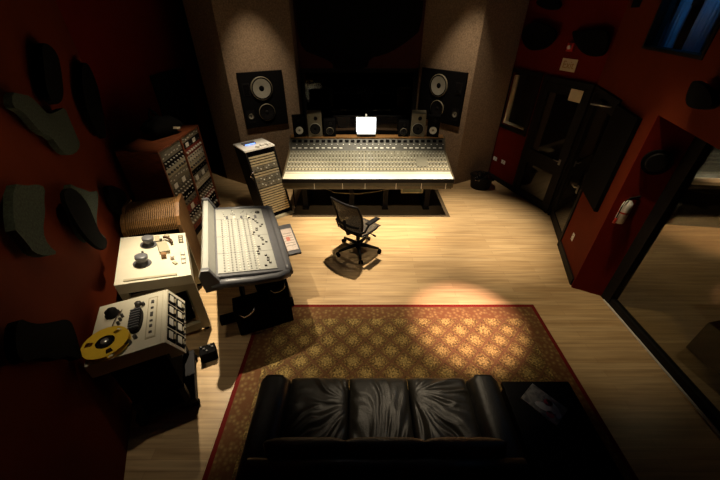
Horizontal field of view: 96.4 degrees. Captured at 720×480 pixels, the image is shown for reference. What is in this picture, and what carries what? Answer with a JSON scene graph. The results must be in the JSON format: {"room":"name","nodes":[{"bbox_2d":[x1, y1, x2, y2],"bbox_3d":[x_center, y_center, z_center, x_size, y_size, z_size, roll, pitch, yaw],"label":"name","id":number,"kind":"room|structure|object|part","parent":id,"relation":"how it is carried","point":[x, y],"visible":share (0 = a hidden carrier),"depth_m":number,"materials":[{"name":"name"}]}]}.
{"room":"studio","nodes":[
{"label":"studio","id":0,"kind":"room"},
{"bbox_2d":[0,0,135,479],"bbox_3d":[-2.478,-0.533,2.174,0.122,4.600,6.142,-15,37,-20],"label":"wall","id":1,"kind":"structure","parent":0,"point":[58,421],"depth_m":2.50,"materials":[{"name":"paint"}]},
{"bbox_2d":[3,184,55,256],"bbox_3d":[-2.265,-0.138,2.208,0.101,0.512,0.600,-15,37,-20],"label":"acoustic panel","id":2,"kind":"object","parent":1,"relation":"attached to","point":[23,205],"visible":1,"depth_m":2.09,"materials":[{"name":"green fabric"}]},
{"bbox_2d":[3,92,79,154],"bbox_3d":[-2.705,-0.988,2.769,0.101,0.628,0.975,-15,37,-20],"label":"acoustic panel","id":3,"kind":"object","parent":1,"relation":"attached to","point":[55,126],"visible":1,"depth_m":2.70,"materials":[{"name":"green fabric"}]},
{"bbox_2d":[4,319,81,364],"bbox_3d":[-1.979,0.661,2.014,0.101,0.609,0.539,-15,37,-20],"label":"acoustic panel","id":4,"kind":"object","parent":1,"relation":"attached to","point":[24,341],"visible":1,"depth_m":1.92,"materials":[{"name":"black fabric"}]},
{"bbox_2d":[35,43,63,104],"bbox_3d":[-2.971,-1.583,3.051,0.101,0.462,0.767,-15,37,-20],"label":"acoustic panel","id":5,"kind":"object","parent":1,"relation":"attached to","point":[50,80],"visible":1,"depth_m":2.99,"materials":[{"name":"black fabric"}]},
{"bbox_2d":[60,184,106,249],"bbox_3d":[-2.602,-0.259,3.047,0.131,0.702,0.875,-15,37,-20],"label":"acoustic panel","id":6,"kind":"object","parent":1,"relation":"attached to","point":[80,205],"visible":1,"depth_m":2.85,"materials":[{"name":"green fabric"}]},
{"bbox_2d":[77,63,105,138],"bbox_3d":[-3.396,-1.743,4.049,0.101,0.794,1.002,-15,37,-20],"label":"acoustic panel","id":7,"kind":"object","parent":1,"relation":"attached to","point":[89,96],"visible":1,"depth_m":3.94,"materials":[{"name":"grey fabric"}]},
{"bbox_2d":[103,185,126,215],"bbox_3d":[-3.062,-0.523,4.022,0.101,0.470,0.645,-15,37,-20],"label":"acoustic panel","id":8,"kind":"object","parent":1,"relation":"attached to","point":[116,197],"visible":0.82,"depth_m":3.88,"materials":[{"name":"grey fabric"}]},
{"bbox_2d":[56,0,218,167],"bbox_3d":[-3.780,-3.071,5.840,0.120,4.600,3.300,0,35,0],"label":"wall","id":9,"kind":"structure","parent":0,"point":[124,43],"depth_m":5.22,"materials":[{"name":"red paint"}]},
{"bbox_2d":[149,67,211,168],"bbox_3d":[-3.675,-2.329,6.841,0.089,2.240,1.260,0,35,0],"label":"door","id":10,"kind":"structure","parent":9,"relation":"in","point":[171,88],"depth_m":6.47,"materials":[{"name":"black paint"}]},
{"bbox_2d":[182,0,303,183],"bbox_3d":[-2.200,-3.546,6.527,1.800,4.600,1.530,0,35,0],"label":"wall","id":11,"kind":"structure","parent":0,"point":[230,37],"depth_m":6.06,"materials":[{"name":"brown fabric"}]},
{"bbox_2d":[236,70,287,128],"bbox_3d":[-1.917,-2.802,6.440,0.870,1.015,0.082,-18,39,-25],"label":"monitor","id":12,"kind":"object","parent":11,"relation":"attached to","point":[262,94],"visible":1,"depth_m":6.40,"materials":[{"name":"black paint"}]},
{"bbox_2d":[178,0,413,159],"bbox_3d":[-0.210,-4.045,7.246,7.020,4.600,0.120,0,35,0],"label":"wall","id":13,"kind":"structure","parent":0,"point":[371,94],"depth_m":7.60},
{"bbox_2d":[293,0,425,68],"bbox_3d":[0.000,-3.754,6.827,2.560,4.600,0.200,0,35,0],"label":"wall","id":14,"kind":"structure","parent":0,"point":[408,55],"depth_m":6.68,"materials":[{"name":"red paint"}]},
{"bbox_2d":[300,68,417,134],"bbox_3d":[-0.020,-3.057,7.225,2.520,1.420,0.080,0,35,0],"label":"window","id":15,"kind":"structure","parent":14,"relation":"in","point":[302,70],"depth_m":6.83,"materials":[{"name":"glass"}]},
{"bbox_2d":[295,0,422,69],"bbox_3d":[-0.020,-4.128,6.410,2.440,1.310,0.060,0,35,0],"label":"acoustic panel","id":16,"kind":"object","parent":14,"relation":"attached to","point":[348,34],"visible":1,"depth_m":6.33,"materials":[{"name":"black fabric"}]},
{"bbox_2d":[124,160,719,479],"bbox_3d":[2.000,0.313,5.082,13.000,0.100,12.000,0,35,0],"label":"floor","id":17,"kind":"structure","parent":0,"point":[495,246],"depth_m":4.28,"materials":[{"name":"brown wood"}]},
{"bbox_2d":[84,289,199,425],"bbox_3d":[-1.867,1.061,2.966,0.638,1.079,0.660,-15,37,-20],"label":"machine","id":18,"kind":"object","parent":17,"relation":"on","point":[156,370],"visible":0.94,"depth_m":2.74,"materials":[{"name":"beige metal"}]},
{"bbox_2d":[80,326,130,362],"bbox_3d":[-1.944,0.793,2.468,0.310,0.046,0.310,-15,37,-20],"label":"reel","id":19,"kind":"object","parent":18,"relation":"on","point":[92,353],"visible":0.93,"depth_m":2.44,"materials":[{"name":"yellow"}]},
{"bbox_3d":[-1.635,0.705,2.851,0.110,0.195,0.660,-15,37,-20],"label":"meter panel","id":20,"kind":"part","parent":18,"relation":"part of","materials":[{"name":"white metal"}]},
{"bbox_2d":[120,193,200,271],"bbox_3d":[-2.673,0.023,4.411,0.687,1.140,0.530,-10,36,-14],"label":"base cabinet","id":21,"kind":"object","parent":17,"relation":"on","point":[168,215],"visible":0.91,"depth_m":4.08,"materials":[{"name":"brown wood"}]},
{"bbox_3d":[-2.955,0.047,4.323,0.044,1.080,0.530,-10,36,-14],"label":"panel","id":22,"kind":"part","parent":21,"relation":"part of","materials":[{"name":"brown wood"}]},
{"bbox_3d":[-2.366,-0.055,4.471,0.044,1.080,0.530,-10,36,-14],"label":"panel","id":23,"kind":"part","parent":21,"relation":"part of","materials":[{"name":"brown wood"}]},
{"bbox_2d":[114,233,210,333],"bbox_3d":[-2.293,0.494,3.813,0.650,1.046,0.920,-17,38,-23],"label":"machine","id":24,"kind":"object","parent":17,"relation":"on","point":[146,264],"visible":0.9,"depth_m":3.52,"materials":[{"name":"beige metal"}]},
{"bbox_3d":[-2.091,0.766,3.540,0.650,0.810,0.060,-17,38,-23],"label":"frame","id":25,"kind":"part","parent":24,"relation":"part of","materials":[{"name":"metal"}]},
{"bbox_3d":[-2.495,0.334,4.164,0.650,0.810,0.060,-17,38,-23],"label":"frame","id":26,"kind":"part","parent":24,"relation":"part of","materials":[{"name":"wood"}]},
{"bbox_2d":[115,125,219,234],"bbox_3d":[-3.098,-0.965,5.462,0.604,1.572,1.360,0,35,0],"label":"rack","id":27,"kind":"object","parent":17,"relation":"on","point":[153,167],"visible":0.82,"depth_m":4.89,"materials":[{"name":"brown wood"}]},
{"bbox_3d":[-3.100,-0.571,4.926,0.600,1.535,0.030,0,35,0],"label":"panel","id":28,"kind":"part","parent":27,"relation":"part of","materials":[{"name":"brown wood"}]},
{"bbox_3d":[-3.100,-1.599,5.023,0.600,0.030,1.360,0,35,0],"label":"panel","id":29,"kind":"part","parent":27,"relation":"part of","materials":[{"name":"brown wood"}]},
{"bbox_2d":[139,108,182,136],"bbox_3d":[-3.079,-1.830,4.960,0.342,0.422,0.520,15,37,20],"label":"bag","id":30,"kind":"object","parent":27,"relation":"on","point":[157,126],"visible":1,"depth_m":4.86,"materials":[{"name":"fabric"}]},
{"bbox_3d":[-3.118,-1.894,4.862,0.074,0.206,0.190,15,37,20],"label":"handle","id":31,"kind":"part","parent":30,"relation":"part of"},
{"bbox_3d":[-3.100,-1.328,6.020,0.600,1.535,0.030,0,35,0],"label":"panel","id":32,"kind":"part","parent":27,"relation":"part of","materials":[{"name":"brown wood"}]},
{"bbox_2d":[199,342,217,363],"bbox_3d":[-1.660,1.230,3.528,0.160,0.160,0.130,-15,37,-20],"label":"box","id":33,"kind":"object","parent":17,"relation":"on","point":[208,352],"visible":1,"depth_m":3.49,"materials":[{"name":"grey plastic"}]},
{"bbox_2d":[198,198,301,325],"bbox_3d":[-1.359,0.212,4.191,1.120,1.080,1.708,-13,37,-17],"label":"mixing console","id":34,"kind":"object","parent":17,"relation":"on","point":[242,246],"visible":0.99,"depth_m":3.79,"materials":[{"name":"grey plastic"}]},
{"bbox_3d":[-1.581,0.364,4.217,0.030,0.300,1.220,-13,37,-17],"label":"modesty panel","id":35,"kind":"part","parent":34,"relation":"part of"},
{"bbox_3d":[-1.449,-0.052,3.991,0.593,0.110,1.440,-13,37,-17],"label":"control panel","id":36,"kind":"part","parent":34,"relation":"part of","materials":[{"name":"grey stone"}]},
{"bbox_2d":[280,228,298,251],"bbox_3d":[-0.959,-0.013,4.341,0.150,0.008,0.540,-13,37,-17],"label":"page","id":37,"kind":"object","parent":34,"relation":"on","point":[288,237],"visible":0.87,"depth_m":4.33,"materials":[{"name":"paper"}]},
{"bbox_2d":[279,224,301,255],"bbox_3d":[-0.993,-0.020,4.359,0.240,0.060,0.740,-13,37,-17],"label":"tray","id":38,"kind":"object","parent":34,"relation":"on","point":[294,252],"depth_m":4.25,"materials":[{"name":"grey plastic"}]},
{"bbox_2d":[233,138,295,219],"bbox_3d":[-1.732,-1.109,5.914,0.692,1.290,0.826,-26,42,-32],"label":"equipment rack","id":39,"kind":"object","parent":17,"relation":"on","point":[260,166],"visible":0.94,"depth_m":5.74,"materials":[{"name":"beige metal"}]},
{"bbox_2d":[241,141,255,145],"bbox_3d":[-1.954,-1.696,5.651,0.220,0.024,0.120,-26,42,-32],"label":"screen","id":40,"kind":"object","parent":39,"relation":"on","point":[247,143],"depth_m":5.63,"materials":[{"name":"blue glass"}]},
{"bbox_3d":[-1.957,-1.021,5.796,0.073,1.200,0.751,-26,42,-32],"label":"panel","id":41,"kind":"part","parent":39,"relation":"part of","materials":[{"name":"black paint"}]},
{"bbox_3d":[-1.864,-1.668,5.654,0.551,0.025,0.496,-26,42,-32],"label":"panel","id":42,"kind":"part","parent":39,"relation":"part of","materials":[{"name":"white plastic"}]},
{"bbox_3d":[-1.563,-1.209,6.068,0.073,1.200,0.751,-26,42,-32],"label":"panel","id":43,"kind":"part","parent":39,"relation":"part of","materials":[{"name":"black paint"}]},
{"bbox_2d":[330,197,381,263],"bbox_3d":[-0.040,-0.259,4.921,0.720,1.022,0.741,26,42,32],"label":"office chair","id":44,"kind":"object","parent":17,"relation":"on","point":[346,224],"visible":1,"depth_m":4.72,"materials":[{"name":"black paint"}]},
{"bbox_3d":[-0.197,-0.332,4.612,0.544,0.549,0.213,26,42,32],"label":"frame","id":45,"kind":"part","parent":44,"relation":"part of","materials":[{"name":"black paint"}]},
{"bbox_3d":[-0.189,0.122,5.072,0.320,0.090,0.064,-16,38,-22],"label":"leg","id":46,"kind":"part","parent":44,"relation":"part of","materials":[{"name":"black paint"}]},
{"bbox_3d":[-0.196,-0.327,4.617,0.510,0.502,0.184,26,42,32],"label":"backrest","id":47,"kind":"part","parent":44,"relation":"part of","materials":[{"name":"brown fabric"}]},
{"bbox_3d":[-0.155,0.005,5.242,0.064,0.090,0.320,-29,44,-35],"label":"leg","id":48,"kind":"part","parent":44,"relation":"part of","materials":[{"name":"black paint"}]},
{"bbox_3d":[-0.011,-0.216,4.963,0.500,0.045,0.460,26,42,32],"label":"seat","id":49,"kind":"part","parent":44,"relation":"part of","materials":[{"name":"brown fabric"}]},
{"bbox_3d":[-0.011,-0.210,4.967,0.528,0.048,0.488,26,42,32],"label":"seat frame","id":50,"kind":"part","parent":44,"relation":"part of","materials":[{"name":"black paint"}]},
{"bbox_3d":[-0.004,0.177,4.993,0.064,0.090,0.320,-5,35,-7],"label":"leg","id":51,"kind":"part","parent":44,"relation":"part of","materials":[{"name":"black paint"}]},
{"bbox_3d":[0.144,0.099,5.106,0.320,0.090,0.064,7,35,10],"label":"leg","id":52,"kind":"part","parent":44,"relation":"part of","materials":[{"name":"black paint"}]},
{"bbox_2d":[292,190,449,216],"bbox_3d":[0.210,-0.768,6.547,2.980,0.008,1.160,0,35,0],"label":"floor mat","id":53,"kind":"object","parent":17,"relation":"on","point":[400,204],"visible":0.76,"depth_m":6.43,"materials":[{"name":"black rubber"}]},
{"bbox_2d":[282,135,453,209],"bbox_3d":[0.140,-1.264,6.223,3.024,1.188,1.208,0,35,0],"label":"mixing console","id":54,"kind":"object","parent":53,"relation":"on","point":[383,163],"visible":0.98,"depth_m":6.03,"materials":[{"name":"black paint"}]},
{"bbox_2d":[292,114,305,136],"bbox_3d":[-1.179,-2.202,6.208,0.230,0.380,0.221,-7,35,-10],"label":"speaker","id":55,"kind":"object","parent":54,"relation":"on","point":[298,121],"visible":1,"depth_m":6.12},
{"bbox_2d":[307,110,322,136],"bbox_3d":[-0.879,-2.262,6.251,0.270,0.430,0.323,-5,35,-7],"label":"monitor","id":56,"kind":"object","parent":54,"relation":"on","point":[314,120],"visible":1,"depth_m":6.13,"materials":[{"name":"black paint"}]},
{"bbox_2d":[323,118,335,136],"bbox_3d":[-0.588,-2.186,6.247,0.220,0.310,0.220,-3,35,-4],"label":"speaker","id":57,"kind":"object","parent":54,"relation":"on","point":[329,123],"visible":1,"depth_m":6.17},
{"bbox_3d":[0.140,-1.146,6.292,2.320,0.320,0.070,0,35,0],"label":"modesty panel","id":58,"kind":"part","parent":54,"relation":"part of","materials":[{"name":"metal"}]},
{"bbox_2d":[356,114,376,136],"bbox_3d":[0.120,-2.203,6.203,0.400,0.388,0.187,0,35,0],"label":"monitor","id":59,"kind":"object","parent":54,"relation":"on","point":[365,126],"visible":1,"depth_m":6.23,"materials":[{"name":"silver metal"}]},
{"bbox_3d":[0.120,-2.240,6.246,0.400,0.288,0.046,0,35,0],"label":"lid","id":60,"kind":"part","parent":59,"relation":"part of","materials":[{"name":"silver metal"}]},
{"bbox_2d":[289,135,444,137],"bbox_3d":[0.140,-2.032,6.316,3.020,0.020,0.180,0,35,0],"label":"shelf","id":61,"kind":"object","parent":54,"relation":"attached to","point":[291,136],"depth_m":6.24,"materials":[{"name":"brown wood"}]},
{"bbox_3d":[0.140,-1.371,6.047,3.000,0.370,1.015,0,35,0],"label":"frame","id":62,"kind":"part","parent":54,"relation":"part of","materials":[{"name":"metal"}]},
{"bbox_3d":[0.140,-1.105,5.724,3.020,0.090,0.190,0,35,0],"label":"armrest","id":63,"kind":"part","parent":54,"relation":"part of","materials":[{"name":"beige leather"}]},
{"bbox_2d":[398,119,409,136],"bbox_3d":[0.848,-2.174,6.255,0.200,0.280,0.219,3,35,4],"label":"speaker","id":64,"kind":"object","parent":54,"relation":"on","point":[403,127],"visible":1,"depth_m":6.19},
{"bbox_2d":[410,110,426,136],"bbox_3d":[1.129,-2.262,6.251,0.270,0.430,0.323,5,35,7],"label":"monitor","id":65,"kind":"object","parent":54,"relation":"on","point":[418,120],"visible":1,"depth_m":6.13,"materials":[{"name":"black paint"}]},
{"bbox_2d":[426,114,440,136],"bbox_3d":[1.419,-2.202,6.208,0.230,0.380,0.221,7,35,10],"label":"speaker","id":66,"kind":"object","parent":54,"relation":"on","point":[433,126],"visible":1,"depth_m":6.12},
{"bbox_2d":[202,305,638,479],"bbox_3d":[0.490,1.573,3.163,3.550,0.012,2.550,0,35,0],"label":"area rug","id":67,"kind":"object","parent":17,"relation":"on","point":[508,343],"visible":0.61,"depth_m":3.63,"materials":[{"name":"red carpet"}]},
{"bbox_2d":[232,279,293,335],"bbox_3d":[-1.132,0.767,3.757,0.630,0.640,0.280,-13,37,-17],"label":"flight case","id":68,"kind":"object","parent":67,"relation":"on","point":[252,313],"visible":0.93,"depth_m":3.71,"materials":[{"name":"black metal"}]},
{"bbox_3d":[-1.256,0.811,3.590,0.196,0.099,0.067,-13,37,-17],"label":"handle","id":69,"kind":"part","parent":68,"relation":"part of","materials":[{"name":"silver metal"}]},
{"bbox_2d":[235,374,533,479],"bbox_3d":[0.165,1.524,2.512,2.046,0.811,0.985,0,35,0],"label":"sofa","id":70,"kind":"object","parent":67,"relation":"on","point":[301,428],"visible":1,"depth_m":2.46,"materials":[{"name":"black leather"}]},
{"bbox_3d":[-0.732,1.615,2.560,0.253,0.510,0.870,0,35,0],"label":"armrest","id":71,"kind":"part","parent":70,"relation":"part of","materials":[{"name":"black leather"}]},
{"bbox_2d":[263,437,345,457],"bbox_3d":[-0.360,1.516,2.167,0.545,0.404,0.225,0,35,0],"label":"cushion","id":72,"kind":"object","parent":70,"relation":"on","point":[282,447],"depth_m":2.07,"materials":[{"name":"black leather"}]},
{"bbox_2d":[281,378,348,440],"bbox_3d":[-0.360,1.471,2.624,0.520,0.184,0.740,0,35,0],"label":"seat cushion","id":73,"kind":"object","parent":70,"relation":"on","point":[314,407],"depth_m":2.63,"materials":[{"name":"black leather"}]},
{"bbox_2d":[348,378,413,438],"bbox_3d":[0.165,1.474,2.626,0.520,0.176,0.740,0,35,0],"label":"seat cushion","id":74,"kind":"object","parent":70,"relation":"on","point":[377,407],"depth_m":2.64,"materials":[{"name":"black leather"}]},
{"bbox_2d":[345,437,425,456],"bbox_3d":[0.165,1.516,2.167,0.545,0.404,0.224,0,35,0],"label":"cushion","id":75,"kind":"object","parent":70,"relation":"on","point":[360,446],"depth_m":2.08,"materials":[{"name":"black leather"}]},
{"bbox_3d":[0.165,1.712,2.171,1.800,0.733,0.210,0,35,0],"label":"backrest","id":76,"kind":"part","parent":70,"relation":"part of","materials":[{"name":"black leather"}]},
{"bbox_2d":[407,378,480,440],"bbox_3d":[0.690,1.470,2.623,0.520,0.186,0.740,0,35,0],"label":"seat cushion","id":77,"kind":"object","parent":70,"relation":"on","point":[438,407],"depth_m":2.63,"materials":[{"name":"black leather"}]},
{"bbox_2d":[425,437,506,457],"bbox_3d":[0.690,1.516,2.166,0.545,0.404,0.226,0,35,0],"label":"cushion","id":78,"kind":"object","parent":70,"relation":"on","point":[439,447],"depth_m":2.07,"materials":[{"name":"black leather"}]},
{"bbox_3d":[1.062,1.615,2.560,0.253,0.510,0.870,0,35,0],"label":"armrest","id":79,"kind":"part","parent":70,"relation":"part of","materials":[{"name":"black leather"}]},
{"bbox_2d":[501,382,623,479],"bbox_3d":[1.520,1.683,2.552,0.580,0.472,0.920,0,35,0],"label":"side table","id":80,"kind":"object","parent":67,"relation":"on","point":[573,449],"visible":0.76,"depth_m":2.42,"materials":[{"name":"black paint"}]},
{"bbox_2d":[520,383,567,425],"bbox_3d":[1.501,1.337,2.627,0.200,0.012,0.292,-26,42,-32],"label":"magazine","id":81,"kind":"object","parent":80,"relation":"on","point":[548,407],"visible":1,"depth_m":2.62,"materials":[{"name":"paper"}]},
{"bbox_2d":[470,170,494,190],"bbox_3d":[2.660,-1.329,7.059,0.510,0.347,0.510,0,35,0],"label":"waste bin","id":82,"kind":"object","parent":17,"relation":"on","point":[480,180],"visible":1,"depth_m":6.94,"materials":[{"name":"black paint"}]},
{"bbox_2d":[603,299,719,435],"bbox_3d":[3.245,1.974,2.583,0.022,0.012,4.150,0,35,0],"label":"track","id":83,"kind":"object","parent":17,"relation":"on","point":[608,305],"visible":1,"depth_m":3.39,"materials":[{"name":"silver metal"}]},
{"bbox_2d":[686,320,719,374],"bbox_3d":[4.251,1.231,3.281,0.950,0.420,0.857,-7,35,-10],"label":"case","id":84,"kind":"object","parent":17,"relation":"on","point":[705,345],"visible":1,"depth_m":3.44,"materials":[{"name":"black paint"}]},
{"bbox_3d":[0.120,-1.648,6.850,1.700,1.090,0.260,0,35,0],"label":"shelf","id":85,"kind":"object","parent":17,"relation":"on","visible":0},
{"bbox_2d":[333,115,360,134],"bbox_3d":[-0.252,-2.287,6.469,0.560,0.425,0.160,-2,35,-2],"label":"monitor","id":86,"kind":"object","parent":85,"relation":"on","point":[346,124],"visible":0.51,"depth_m":6.41,"materials":[{"name":"black paint"}]},
{"bbox_2d":[374,115,401,134],"bbox_3d":[0.552,-2.287,6.469,0.560,0.425,0.160,2,35,2],"label":"monitor","id":87,"kind":"object","parent":85,"relation":"on","point":[387,124],"visible":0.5,"depth_m":6.41,"materials":[{"name":"black paint"}]},
{"bbox_2d":[415,0,528,183],"bbox_3d":[2.145,-3.563,6.552,1.770,4.600,1.470,0,35,0],"label":"wall","id":88,"kind":"structure","parent":0,"point":[480,39],"depth_m":6.18,"materials":[{"name":"brown fabric"}]},
{"bbox_2d":[418,67,468,126],"bbox_3d":[1.655,-2.949,6.638,0.082,0.990,1.080,-27,43,-33],"label":"monitor","id":89,"kind":"object","parent":88,"relation":"attached to","point":[442,92],"visible":0.92,"depth_m":6.56,"materials":[{"name":"black paint"}]},
{"bbox_2d":[489,0,628,184],"bbox_3d":[3.392,-2.950,5.666,0.120,4.600,1.945,-10,36,-14],"label":"wall","id":90,"kind":"structure","parent":0,"point":[573,15],"depth_m":5.38,"materials":[{"name":"red paint"}]},
{"bbox_2d":[488,171,511,189],"bbox_3d":[3.153,-1.362,7.324,0.021,0.100,0.840,-10,36,-14],"label":"baseboard","id":91,"kind":"structure","parent":90,"relation":"attached to","point":[502,182],"depth_m":7.20,"materials":[{"name":"black paint"}]},
{"bbox_2d":[499,68,543,136],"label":"window","id":92,"kind":"structure","parent":90,"relation":"in","point":[516,70],"depth_m":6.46,"materials":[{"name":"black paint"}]},
{"bbox_2d":[522,23,557,49],"bbox_3d":[3.163,-3.585,5.682,0.101,0.411,0.801,-10,36,-14],"label":"acoustic panel","id":93,"kind":"object","parent":90,"relation":"attached to","point":[535,36],"visible":1,"depth_m":5.64,"materials":[{"name":"black fabric"}]},
{"bbox_2d":[536,0,561,9],"bbox_3d":[3.175,-3.950,5.381,0.101,0.174,0.544,-10,36,-14],"label":"acoustic panel","id":94,"kind":"object","parent":90,"relation":"attached to","point":[546,4],"visible":1,"depth_m":5.33,"materials":[{"name":"black fabric"}]},
{"bbox_2d":[511,75,596,212],"bbox_3d":[3.421,-1.717,5.949,0.098,2.250,1.030,-10,36,-14],"label":"door","id":95,"kind":"structure","parent":90,"relation":"in","point":[556,121],"depth_m":5.86,"materials":[{"name":"black paint"}]},
{"bbox_3d":[3.459,-1.687,5.976,0.008,1.870,0.680,-10,36,-14],"label":"glass panel","id":96,"kind":"part","parent":95,"relation":"part of","materials":[{"name":"black"}]},
{"bbox_2d":[568,89,583,102],"bbox_3d":[3.494,-2.338,5.221,0.002,0.180,0.240,-10,36,-14],"label":"paper notice","id":97,"kind":"object","parent":95,"relation":"attached to","point":[575,95],"visible":1,"depth_m":5.22,"materials":[{"name":"beige paper"}]},
{"bbox_2d":[559,58,577,71],"bbox_3d":[3.429,-2.876,5.295,0.014,0.180,0.300,-10,36,-14],"label":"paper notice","id":98,"kind":"object","parent":90,"relation":"attached to","point":[569,65],"visible":1,"depth_m":5.29,"materials":[{"name":"paper"}]},
{"bbox_2d":[566,43,575,51],"bbox_3d":[3.385,-3.103,5.185,0.075,0.120,0.120,-10,36,-14],"label":"fire alarm","id":99,"kind":"object","parent":90,"relation":"attached to","point":[571,46],"visible":0.97,"depth_m":5.16,"materials":[{"name":"red plastic"}]},
{"bbox_2d":[572,30,609,56],"bbox_3d":[3.474,-2.982,4.863,0.101,0.334,0.670,-10,36,-14],"label":"acoustic panel","id":100,"kind":"object","parent":90,"relation":"attached to","point":[595,43],"visible":1,"depth_m":4.78,"materials":[{"name":"black fabric"}]},
{"bbox_2d":[571,115,694,295],"bbox_3d":[3.123,-0.246,3.780,0.376,2.300,0.050,17,38,23],"label":"wall","id":101,"kind":"structure","parent":0,"point":[612,241],"depth_m":3.68,"materials":[{"name":"red paint"}]},
{"bbox_2d":[612,196,640,223],"bbox_3d":[3.043,-0.348,3.676,0.137,0.347,0.139,24,41,30],"label":"fire extinguisher","id":102,"kind":"object","parent":101,"relation":"attached to","point":[627,205],"visible":1,"depth_m":3.66,"materials":[{"name":"white metal"}]},
{"bbox_2d":[640,149,673,174],"bbox_3d":[3.092,-0.819,3.361,0.260,0.260,0.112,17,38,23],"label":"wall speaker","id":103,"kind":"object","parent":101,"relation":"attached to","point":[655,162],"visible":0.92,"depth_m":3.32,"materials":[{"name":"black paint"}]},
{"bbox_2d":[644,153,669,171],"bbox_3d":[3.068,-0.794,3.325,0.200,0.200,0.012,17,38,23],"label":"grille","id":104,"kind":"object","parent":103,"relation":"attached to","point":[653,162],"depth_m":3.32,"materials":[{"name":"black paint"}]},
{"bbox_2d":[601,136,719,431],"bbox_3d":[3.300,1.008,1.969,0.100,2.300,4.190,0,35,0],"label":"door frame","id":105,"kind":"structure","parent":101,"relation":"in","point":[696,155],"depth_m":3.47,"materials":[{"name":"black paint"}]},
{"bbox_2d":[562,0,719,278],"bbox_3d":[2.757,-0.765,2.510,0.120,4.600,6.032,10,36,15],"label":"wall","id":106,"kind":"structure","parent":0,"point":[650,84],"depth_m":3.63,"materials":[{"name":"paint"}]},
{"bbox_2d":[558,241,573,284],"bbox_3d":[3.105,0.327,4.867,0.020,0.120,0.950,10,36,15],"label":"baseboard","id":107,"kind":"structure","parent":106,"relation":"attached to","point":[562,252],"depth_m":4.80,"materials":[{"name":"black paint"}]},
{"bbox_2d":[547,86,621,245],"bbox_3d":[3.387,-1.127,5.106,0.308,2.240,1.132,10,36,15],"label":"door","id":108,"kind":"structure","parent":106,"relation":"in","point":[602,104],"depth_m":5.05,"materials":[{"name":"black paint"}]},
{"bbox_3d":[3.462,-1.089,5.103,0.010,1.860,0.811,10,36,15],"label":"glass panel","id":109,"kind":"part","parent":108,"relation":"part of","materials":[{"name":"black"}]},
{"bbox_2d":[581,104,641,211],"bbox_3d":[3.128,-1.028,4.076,0.049,1.150,0.715,10,36,15],"label":"panel","id":110,"kind":"object","parent":106,"relation":"attached to","point":[623,125],"visible":1,"depth_m":3.98,"materials":[{"name":"black wood"}]},
{"bbox_2d":[657,6,677,45],"bbox_3d":[3.565,-2.729,3.677,0.093,1.300,0.340,10,36,15],"label":"curtain","id":111,"kind":"object","parent":106,"relation":"hanging from","point":[675,7],"visible":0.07,"depth_m":3.69,"materials":[{"name":"blue fabric"}]},
{"bbox_2d":[660,0,692,47],"bbox_3d":[3.469,-2.540,3.404,0.092,1.300,0.151,10,36,14],"label":"curtain","id":112,"kind":"object","parent":106,"relation":"hanging from","point":[681,14],"visible":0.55,"depth_m":3.50,"materials":[{"name":"blue fabric"}]},
{"bbox_2d":[641,0,719,59],"bbox_3d":[3.140,-2.235,2.965,0.130,0.900,1.330,10,36,15],"label":"window","id":113,"kind":"structure","parent":106,"relation":"in","point":[666,7],"depth_m":3.51,"materials":[{"name":"black paint"}]},
{"bbox_2d":[681,0,719,52],"bbox_3d":[3.281,-2.224,2.949,0.092,1.300,0.280,10,36,14],"label":"curtain","id":114,"kind":"object","parent":106,"relation":"hanging from","point":[708,17],"visible":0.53,"depth_m":3.05,"materials":[{"name":"blue fabric"}]},
{"bbox_2d":[685,81,719,109],"bbox_3d":[2.708,-1.119,2.516,0.101,0.176,0.401,10,36,15],"label":"acoustic panel","id":115,"kind":"object","parent":106,"relation":"attached to","point":[700,95],"visible":1,"depth_m":2.50,"materials":[{"name":"grey fabric"}]},
{"bbox_2d":[631,0,704,7],"bbox_3d":[5.950,-1.148,1.395,4.950,0.100,6.600,0,35,0],"label":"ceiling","id":116,"kind":"structure","parent":0,"point":[636,3],"depth_m":3.54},
{"bbox_2d":[665,8,719,227],"bbox_3d":[6.083,-1.590,4.931,4.688,3.200,0.121,4,35,6],"label":"wall","id":117,"kind":"structure","parent":0,"point":[699,206],"depth_m":5.51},
{"bbox_2d":[692,177,719,185],"bbox_3d":[6.485,-0.891,5.142,2.271,0.050,0.191,4,35,6],"label":"sill","id":118,"kind":"structure","parent":117,"relation":"attached to","point":[698,180],"depth_m":5.17,"materials":[{"name":"brown wood"}]}
]}

